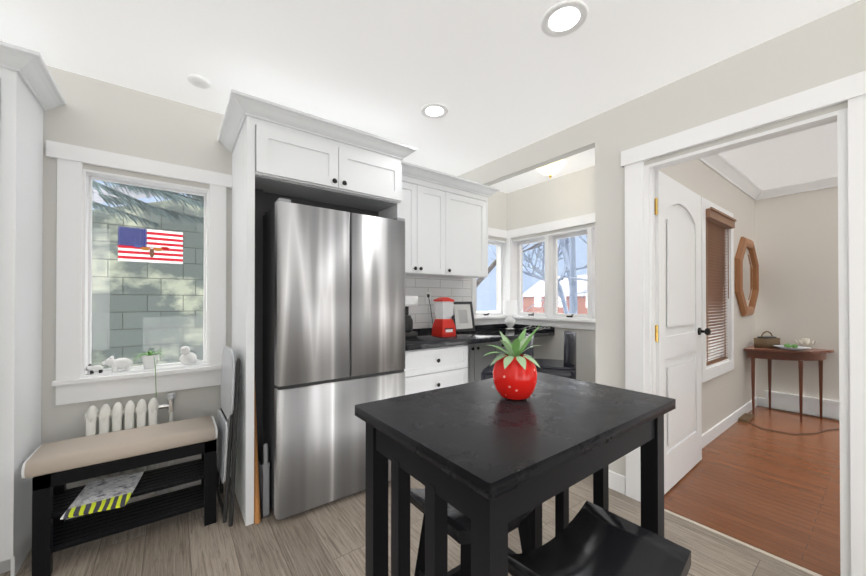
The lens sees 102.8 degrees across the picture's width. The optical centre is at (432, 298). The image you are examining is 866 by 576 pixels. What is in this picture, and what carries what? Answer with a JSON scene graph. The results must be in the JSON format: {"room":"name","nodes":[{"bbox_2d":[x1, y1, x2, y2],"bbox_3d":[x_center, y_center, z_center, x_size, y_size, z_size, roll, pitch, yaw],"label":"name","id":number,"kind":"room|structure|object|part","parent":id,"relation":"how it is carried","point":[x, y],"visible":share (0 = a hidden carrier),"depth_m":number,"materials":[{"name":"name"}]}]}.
{"room":"kitchen","nodes":[
{"label":"kitchen","id":0,"kind":"room"},
{"bbox_2d":[41,66,508,488],"bbox_3d":[-0.900,0.001,2.854,4.710,2.500,0.220,0,0,-37],"label":"wall","id":1,"kind":"structure","parent":0,"point":[96,114],"depth_m":2.05,"materials":[{"name":"white paint"}]},
{"bbox_2d":[46,140,231,404],"bbox_3d":[-1.764,-0.132,2.164,0.870,1.422,0.205,0,0,-37],"label":"window","id":2,"kind":"structure","parent":1,"relation":"in","point":[75,381],"depth_m":2.03,"materials":[{"name":"white wood"}]},
{"bbox_2d":[86,364,103,373],"bbox_3d":[-1.961,0.405,1.997,0.084,0.055,0.040,0,0,-37],"label":"bear figurine","id":3,"kind":"object","parent":2,"relation":"on","point":[96,368],"visible":0.85,"depth_m":1.99,"materials":[{"name":"white ceramic"}]},
{"bbox_2d":[102,356,132,371],"bbox_3d":[-1.879,0.387,2.059,0.140,0.092,0.066,0,0,-37],"label":"bear figurine","id":4,"kind":"object","parent":2,"relation":"on","point":[121,363],"visible":1,"depth_m":2.04,"materials":[{"name":"white ceramic"}]},
{"bbox_2d":[134,349,164,396],"bbox_3d":[-1.750,0.459,2.134,0.195,0.271,0.188,0,0,-37],"label":"potted plant","id":5,"kind":"object","parent":2,"relation":"on","point":[149,359],"visible":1,"depth_m":2.12,"materials":[{"name":"white ceramic"}]},
{"bbox_2d":[118,226,182,263],"bbox_3d":[-1.786,-0.333,2.196,0.320,0.210,0.008,0,0,-37],"label":"flag","id":6,"kind":"object","parent":2,"relation":"attached to","point":[146,245],"visible":1,"depth_m":2.19,"materials":[{"name":"fabric"}]},
{"bbox_2d":[179,346,201,364],"bbox_3d":[-1.594,0.372,2.273,0.125,0.126,0.071,0,0,-37],"label":"figurine","id":7,"kind":"object","parent":2,"relation":"on","point":[187,357],"visible":1,"depth_m":2.24,"materials":[{"name":"white ceramic"}]},
{"bbox_2d":[66,470,230,519],"bbox_3d":[-1.733,1.192,2.099,0.876,0.110,0.014,0,0,-37],"label":"baseboard","id":8,"kind":"structure","parent":1,"relation":"attached to","point":[160,492],"depth_m":2.15,"materials":[{"name":"white"}]},
{"bbox_2d":[405,276,470,328],"bbox_3d":[-0.093,0.041,3.343,1.242,0.494,0.007,0,0,-37],"label":"tile backsplash","id":9,"kind":"structure","parent":1,"relation":"attached to","point":[457,290],"depth_m":3.40,"materials":[{"name":"white tile"}]},
{"bbox_2d":[425,292,430,303],"bbox_3d":[-0.047,-0.003,3.367,0.070,0.115,0.008,0,0,-37],"label":"electrical outlet plate","id":10,"kind":"object","parent":9,"relation":"attached to","point":[427,295],"visible":1,"depth_m":3.36,"materials":[{"name":"white plastic"}]},
{"bbox_2d":[400,175,487,278],"bbox_3d":[-0.017,-0.602,3.171,1.152,0.790,0.375,0,0,-37],"label":"upper cabinet","id":11,"kind":"object","parent":1,"relation":"attached to","point":[446,231],"visible":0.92,"depth_m":3.06,"materials":[{"name":"white paint"}]},
{"bbox_2d":[218,89,499,196],"bbox_3d":[-0.320,-1.036,2.750,2.317,0.074,0.688,0,0,-37],"label":"crown molding","id":12,"kind":"structure","parent":11,"relation":"attached to","point":[240,107],"depth_m":2.16,"materials":[{"name":"white paint"}]},
{"bbox_2d":[0,474,812,575],"bbox_3d":[0.416,1.291,1.096,4.710,0.100,4.600,0,0,-37],"label":"floor","id":13,"kind":"structure","parent":0,"point":[327,539],"depth_m":1.73,"materials":[{"name":"beige wood"}]},
{"bbox_2d":[0,67,42,575],"bbox_3d":[-2.201,0.117,1.499,0.597,2.248,0.415,0,0,-37],"label":"pantry","id":14,"kind":"object","parent":13,"relation":"on","point":[21,177],"visible":0.8,"depth_m":1.57,"materials":[{"name":"white paint"}]},
{"bbox_2d":[0,41,66,110],"bbox_3d":[-2.146,-1.044,1.504,0.683,0.074,0.483,0,0,-37],"label":"crown molding","id":15,"kind":"structure","parent":14,"relation":"attached to","point":[29,67],"depth_m":1.59,"materials":[{"name":"white paint"}]},
{"bbox_2d":[32,439,216,575],"bbox_3d":[-1.564,1.017,1.829,0.685,0.454,0.290,0,0,-37],"label":"bench","id":16,"kind":"object","parent":13,"relation":"on","point":[53,498],"visible":0.81,"depth_m":1.75,"materials":[{"name":"black wood"}]},
{"bbox_2d":[60,471,143,519],"bbox_3d":[-1.609,0.959,1.702,0.220,0.032,0.299,0,0,-27],"label":"magazine","id":17,"kind":"object","parent":16,"relation":"on","point":[99,495],"visible":1,"depth_m":1.68,"materials":[{"name":"grey paper"}]},
{"bbox_2d":[21,415,217,478],"bbox_3d":[-1.568,0.752,1.814,0.719,0.074,0.292,0,0,-37],"label":"bench cushion","id":18,"kind":"object","parent":16,"relation":"on","point":[56,456],"visible":1,"depth_m":1.71,"materials":[{"name":"beige fabric"}]},
{"bbox_2d":[84,393,175,500],"bbox_3d":[-1.748,0.913,1.992,0.426,0.664,0.120,0,0,-37],"label":"radiator","id":19,"kind":"object","parent":13,"relation":"on","point":[116,413],"visible":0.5,"depth_m":1.95,"materials":[{"name":"white metal"}]},
{"bbox_2d":[216,346,240,526],"bbox_3d":[-1.226,0.771,2.054,0.089,0.946,0.422,0,0,-37],"label":"folding chair","id":20,"kind":"object","parent":13,"relation":"on","point":[230,381],"visible":0.94,"depth_m":1.91,"materials":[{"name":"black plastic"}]},
{"bbox_2d":[254,363,259,523],"bbox_3d":[-1.047,0.587,2.009,0.040,1.320,0.259,0,0,-37],"label":"broom","id":21,"kind":"object","parent":13,"relation":"on","point":[256,500],"visible":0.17,"depth_m":1.94,"materials":[{"name":"brown wood"}]},
{"bbox_2d":[258,443,269,517],"bbox_3d":[-0.983,1.038,2.011,0.040,0.413,0.118,0,0,-37],"label":"dustpan","id":22,"kind":"object","parent":13,"relation":"on","point":[264,482],"visible":0.94,"depth_m":1.97,"materials":[{"name":"grey plastic"}]},
{"bbox_2d":[231,116,401,525],"bbox_3d":[-0.793,0.122,2.411,0.990,2.248,0.650,0,0,-37],"label":"surround","id":23,"kind":"object","parent":13,"relation":"on","point":[272,163],"visible":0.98,"depth_m":2.12,"materials":[{"name":"white paint"}]},
{"bbox_2d":[262,198,404,519],"bbox_3d":[-0.720,0.348,2.409,0.835,1.799,0.685,0,0,-37],"label":"fridge","id":24,"kind":"object","parent":13,"relation":"on","point":[333,318],"visible":0.79,"depth_m":2.06,"materials":[{"name":"grey metal"}]},
{"bbox_2d":[404,345,467,394],"bbox_3d":[-0.141,0.816,2.907,0.647,0.866,0.635,0,0,-37],"label":"base cabinet","id":25,"kind":"object","parent":13,"relation":"on","point":[432,368],"visible":0.35,"depth_m":2.67,"materials":[{"name":"white paint"}]},
{"bbox_2d":[410,488,534,575],"bbox_3d":[0.141,0.934,1.148,0.404,0.616,0.344,0,0,-37],"label":"stool","id":26,"kind":"object","parent":13,"relation":"on","point":[459,527],"visible":0.23,"depth_m":1.08,"materials":[{"name":"black wood"}]},
{"bbox_2d":[466,340,513,382],"bbox_3d":[0.506,0.820,3.575,1.184,0.866,0.345,0,0,-37],"label":"base cabinet","id":27,"kind":"object","parent":13,"relation":"on","point":[478,361],"visible":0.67,"depth_m":3.37,"materials":[{"name":"grey"}]},
{"bbox_2d":[405,324,554,350],"bbox_3d":[0.333,0.335,3.267,1.834,0.093,0.632,0,0,-37],"label":"countertop","id":28,"kind":"structure","parent":27,"relation":"on","point":[425,339],"depth_m":3.17,"materials":[{"name":"black stone"}]},
{"bbox_2d":[405,296,417,338],"bbox_3d":[-0.270,0.159,3.004,0.190,0.360,0.247,0,0,-37],"label":"coffee maker","id":29,"kind":"object","parent":28,"relation":"on","point":[410,301],"visible":0.44,"depth_m":2.92,"materials":[{"name":"black plastic"}]},
{"bbox_2d":[428,297,455,336],"bbox_3d":[0.046,0.161,3.205,0.183,0.357,0.361,0,0,-37],"label":"blender","id":30,"kind":"object","parent":28,"relation":"on","point":[444,327],"visible":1,"depth_m":3.08,"materials":[{"name":"red plastic"}]},
{"bbox_2d":[450,302,475,331],"bbox_3d":[0.309,0.188,3.566,0.290,0.308,0.072,0,0,-37],"label":"framed picture","id":31,"kind":"object","parent":28,"relation":"on","point":[463,318],"visible":0.77,"depth_m":3.56,"materials":[{"name":"black plastic"}]},
{"bbox_2d":[503,300,516,329],"bbox_3d":[0.856,0.184,3.836,0.156,0.320,0.156,0,0,-37],"label":"light","id":32,"kind":"object","parent":28,"relation":"on","point":[509,307],"visible":1,"depth_m":3.78,"materials":[{"name":"white ceramic"}]},
{"bbox_2d":[521,322,549,330],"bbox_3d":[1.057,0.292,3.608,0.136,0.094,0.407,0,0,-37],"label":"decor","id":33,"kind":"object","parent":28,"relation":"on","point":[535,327],"visible":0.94,"depth_m":3.58,"materials":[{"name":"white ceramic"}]},
{"bbox_2d":[481,333,533,379],"bbox_3d":[0.608,0.770,2.782,0.400,0.959,0.400,0,0,21],"label":"bar stool","id":34,"kind":"object","parent":13,"relation":"on","point":[487,373],"visible":0.04,"depth_m":2.66,"materials":[{"name":"black wood"}]},
{"bbox_2d":[355,372,675,575],"bbox_3d":[0.260,0.775,1.032,0.820,0.929,0.540,0,0,-37],"label":"pub table","id":35,"kind":"object","parent":13,"relation":"on","point":[487,459],"visible":0.83,"depth_m":0.87,"materials":[{"name":"black wood"}]},
{"bbox_2d":[484,325,539,399],"bbox_3d":[0.261,0.195,1.091,0.228,0.230,0.176,0,0,-37],"label":"planter","id":36,"kind":"object","parent":35,"relation":"on","point":[514,373],"visible":1,"depth_m":1.04,"materials":[{"name":"ceramic"}]},
{"bbox_2d":[534,330,575,378],"bbox_3d":[1.051,0.772,3.041,0.400,0.959,0.400,0,0,21],"label":"bar stool","id":37,"kind":"object","parent":13,"relation":"on","point":[566,367],"visible":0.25,"depth_m":2.87,"materials":[{"name":"black wood"}]},
{"bbox_2d":[508,501,690,575],"bbox_3d":[0.405,0.932,0.846,0.404,0.616,0.344,0,0,-37],"label":"stool","id":38,"kind":"object","parent":13,"relation":"on","point":[590,539],"visible":0.98,"depth_m":0.89,"materials":[{"name":"black"}]},
{"bbox_2d":[0,0,859,192],"bbox_3d":[1.351,-1.305,1.815,7.050,0.100,4.600,0,0,-37],"label":"ceiling","id":39,"kind":"structure","parent":0,"point":[499,78],"depth_m":1.80,"materials":[{"name":"white paint"}]},
{"bbox_2d":[188,74,210,88],"bbox_3d":[-1.345,-1.243,1.989,0.110,0.021,0.110,0,0,-37],"label":"smoke detector","id":40,"kind":"object","parent":39,"relation":"attached to","point":[198,81],"visible":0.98,"depth_m":1.97,"materials":[{"name":"white plastic"}]},
{"bbox_2d":[421,103,447,118],"bbox_3d":[0.010,-1.247,2.308,0.184,0.009,0.184,0,0,-37],"label":"recessed light","id":41,"kind":"object","parent":39,"relation":"in","point":[434,111],"visible":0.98,"depth_m":2.30,"materials":[{"name":"white plastic"}]},
{"bbox_2d":[457,116,594,185],"bbox_3d":[0.690,-1.158,3.000,0.080,0.180,1.510,0,0,-37],"label":"beam","id":42,"kind":"structure","parent":39,"relation":"attached to","point":[578,138],"depth_m":2.74,"materials":[{"name":"white paint"}]},
{"bbox_2d":[537,159,565,177],"bbox_3d":[1.087,-1.179,3.205,0.280,0.134,0.280,0,0,-37],"label":"light","id":43,"kind":"object","parent":39,"relation":"attached to","point":[550,170],"visible":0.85,"depth_m":3.14,"materials":[{"name":"white glass"}]},
{"bbox_2d":[541,0,587,36],"bbox_3d":[0.589,-1.251,1.554,0.200,0.009,0.200,0,0,-37],"label":"recessed light","id":44,"kind":"object","parent":39,"relation":"in","point":[564,18],"visible":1,"depth_m":1.55,"materials":[{"name":"white plastic"}]},
{"bbox_2d":[509,167,588,381],"bbox_3d":[1.428,0.005,3.510,0.200,2.500,1.530,0,0,-37],"label":"wall","id":45,"kind":"structure","parent":0,"point":[565,196],"depth_m":3.57,"materials":[{"name":"white paint"}]},
{"bbox_2d":[471,213,595,329],"bbox_3d":[1.126,-0.250,3.391,0.747,1.092,1.720,0,0,-37],"label":"window","id":46,"kind":"structure","parent":45,"relation":"in","point":[552,316],"depth_m":3.68,"materials":[{"name":"white wood"}]},
{"bbox_2d":[484,312,573,316],"bbox_3d":[1.198,-0.032,3.456,0.408,0.447,1.520,0,0,-37],"label":"hardware piece","id":47,"kind":"object","parent":46,"relation":"attached to","point":[533,315],"visible":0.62,"depth_m":3.85,"materials":[{"name":"black metal"}]},
{"bbox_2d":[589,96,640,476],"bbox_3d":[2.541,0.004,3.278,3.380,2.500,0.300,0,0,-37],"label":"wall","id":48,"kind":"structure","parent":0,"point":[617,129],"depth_m":2.28,"materials":[{"name":"white paint"}]},
{"bbox_2d":[654,170,710,494],"bbox_3d":[1.725,0.222,2.380,0.894,2.028,0.112,0,0,-37],"label":"door","id":49,"kind":"structure","parent":48,"relation":"in","point":[678,283],"depth_m":2.35,"materials":[{"name":"white wood"}]},
{"bbox_3d":[1.375,0.214,2.128,0.032,1.669,0.017,0,0,-37],"label":"door hinge hardware mount","id":50,"kind":"part","parent":49,"relation":"part of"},
{"bbox_2d":[701,197,733,381],"bbox_3d":[2.578,-0.072,3.237,0.950,1.550,0.170,0,0,-37],"label":"window","id":51,"kind":"structure","parent":48,"relation":"in","point":[709,372],"depth_m":3.39,"materials":[{"name":"white wood"}]},
{"bbox_2d":[706,207,736,365],"bbox_3d":[2.619,-0.086,3.182,0.766,1.366,0.117,0,0,-37],"label":"window blinds","id":52,"kind":"object","parent":51,"relation":"attached to","point":[718,223],"visible":0.6,"depth_m":3.23,"materials":[{"name":"brown wood"}]},
{"bbox_2d":[702,397,757,447],"bbox_3d":[2.913,1.204,3.391,2.160,0.100,0.014,0,0,-37],"label":"baseboard","id":53,"kind":"structure","parent":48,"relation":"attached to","point":[715,431],"depth_m":3.28,"materials":[{"name":"white wood"}]},
{"bbox_2d":[698,153,764,199],"bbox_3d":[2.591,-1.205,3.118,3.100,0.085,0.085,0,0,-37],"label":"crown molding","id":54,"kind":"structure","parent":48,"relation":"attached to","point":[723,167],"depth_m":3.37,"materials":[{"name":"white wood"}]},
{"bbox_2d":[735,237,758,315],"bbox_3d":[3.445,-0.233,3.775,0.847,0.847,0.050,0,0,-37],"label":"mirror","id":55,"kind":"object","parent":48,"relation":"attached to","point":[746,278],"visible":1,"depth_m":3.75,"materials":[{"name":"brown wood"}]},
{"bbox_2d":[758,397,838,419],"bbox_3d":[4.532,1.202,3.091,0.014,0.100,2.440,0,0,-37],"label":"baseboard","id":56,"kind":"structure","parent":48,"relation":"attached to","point":[761,401],"depth_m":3.98,"materials":[{"name":"white wood"}]},
{"bbox_2d":[764,176,837,198],"bbox_3d":[4.533,-1.205,3.044,0.085,0.085,2.340,0,0,-37],"label":"crown molding","id":57,"kind":"structure","parent":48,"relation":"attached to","point":[830,182],"depth_m":3.75,"materials":[{"name":"white wood"}]},
{"bbox_2d":[664,406,840,575],"bbox_3d":[3.407,1.297,2.119,3.380,0.100,2.640,0,0,-37],"label":"floor","id":58,"kind":"structure","parent":0,"point":[777,494],"depth_m":2.27,"materials":[{"name":"brown wood"}]},
{"bbox_2d":[738,413,839,434],"bbox_3d":[3.601,1.239,3.439,0.885,0.029,0.724,0,0,-37],"label":"cord","id":59,"kind":"object","parent":58,"relation":"on","point":[745,418],"visible":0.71,"depth_m":3.48,"materials":[{"name":"black plastic"}]},
{"bbox_2d":[744,345,833,422],"bbox_3d":[3.743,0.895,3.639,0.594,0.719,0.594,0,0,-37],"label":"console table","id":60,"kind":"object","parent":58,"relation":"on","point":[799,356],"visible":0.96,"depth_m":3.58,"materials":[{"name":"brown wood"}]},
{"bbox_2d":[754,331,779,347],"bbox_3d":[3.672,0.448,3.800,0.260,0.176,0.120,0,0,-17],"label":"basket","id":61,"kind":"object","parent":60,"relation":"on","point":[761,341],"visible":1,"depth_m":3.75,"materials":[{"name":"brown wicker"}]},
{"bbox_2d":[773,343,809,349],"bbox_3d":[3.721,0.503,3.586,0.270,0.062,0.270,0,0,-37],"label":"plate","id":62,"kind":"object","parent":60,"relation":"on","point":[786,346],"visible":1,"depth_m":3.55,"materials":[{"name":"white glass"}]},
{"bbox_2d":[795,338,816,348],"bbox_3d":[3.937,0.480,3.649,0.175,0.110,0.167,0,0,-37],"label":"candle","id":63,"kind":"object","parent":60,"relation":"on","point":[805,342],"visible":0.81,"depth_m":3.62,"materials":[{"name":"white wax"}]},
{"bbox_2d":[641,0,865,433],"bbox_3d":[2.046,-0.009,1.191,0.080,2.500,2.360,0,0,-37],"label":"wall","id":64,"kind":"structure","parent":0,"point":[793,238],"depth_m":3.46,"materials":[{"name":"white paint"}]},
{"bbox_2d":[664,509,821,575],"bbox_3d":[1.539,1.243,1.791,0.024,0.004,0.780,0,0,-37],"label":"trim","id":65,"kind":"structure","parent":64,"relation":"attached to","point":[749,546],"depth_m":1.74,"materials":[{"name":"beige wood"}]},
{"bbox_2d":[621,70,865,575],"bbox_3d":[1.569,0.152,1.819,0.126,2.185,1.054,0,0,-37],"label":"door frame","id":66,"kind":"structure","parent":64,"relation":"attached to","point":[640,344],"depth_m":1.50,"materials":[{"name":"white wood"}]},
{"bbox_2d":[765,390,838,418],"bbox_3d":[4.218,1.145,3.456,0.046,0.180,1.300,0,0,-37],"label":"baseboard heater","id":67,"kind":"object","parent":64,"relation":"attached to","point":[790,402],"visible":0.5,"depth_m":3.72,"materials":[{"name":"white metal"}]},
{"label":"outside","id":68,"kind":"structure","parent":0,"visible":0},
{"bbox_2d":[477,311,495,312],"bbox_3d":[8.936,1.861,12.881,90.000,0.100,70.000,0,0,-37],"label":"ground","id":69,"kind":"structure","parent":68,"point":[486,311],"depth_m":54.03,"materials":[{"name":"grey"}]},
{"bbox_2d":[91,186,203,368],"bbox_3d":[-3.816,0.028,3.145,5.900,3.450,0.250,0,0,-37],"label":"neighbor house","id":70,"kind":"structure","parent":69,"relation":"on","point":[113,327],"depth_m":3.79,"materials":[{"name":"grey"}]},
{"bbox_2d":[477,235,586,313],"bbox_3d":[3.446,-1.249,6.946,9.901,6.048,8.328,0,0,-37],"label":"bare tree","id":71,"kind":"object","parent":69,"relation":"on","point":[573,281],"depth_m":6.90,"materials":[{"name":"grey plant"}]},
{"bbox_2d":[523,275,586,313],"bbox_3d":[13.177,-0.399,19.651,33.700,4.500,44.300,0,0,-37],"label":"houses","id":72,"kind":"structure","parent":69,"relation":"on","point":[536,299],"depth_m":33.99,"materials":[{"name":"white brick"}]},
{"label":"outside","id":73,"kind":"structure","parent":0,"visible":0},
{"bbox_2d":[92,180,203,229],"bbox_3d":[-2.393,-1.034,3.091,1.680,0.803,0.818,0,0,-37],"label":"conifer tree","id":74,"kind":"object","parent":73,"point":[130,199],"depth_m":3.02,"materials":[{"name":"green conifer needles"},{"name":"bark"}]}
]}

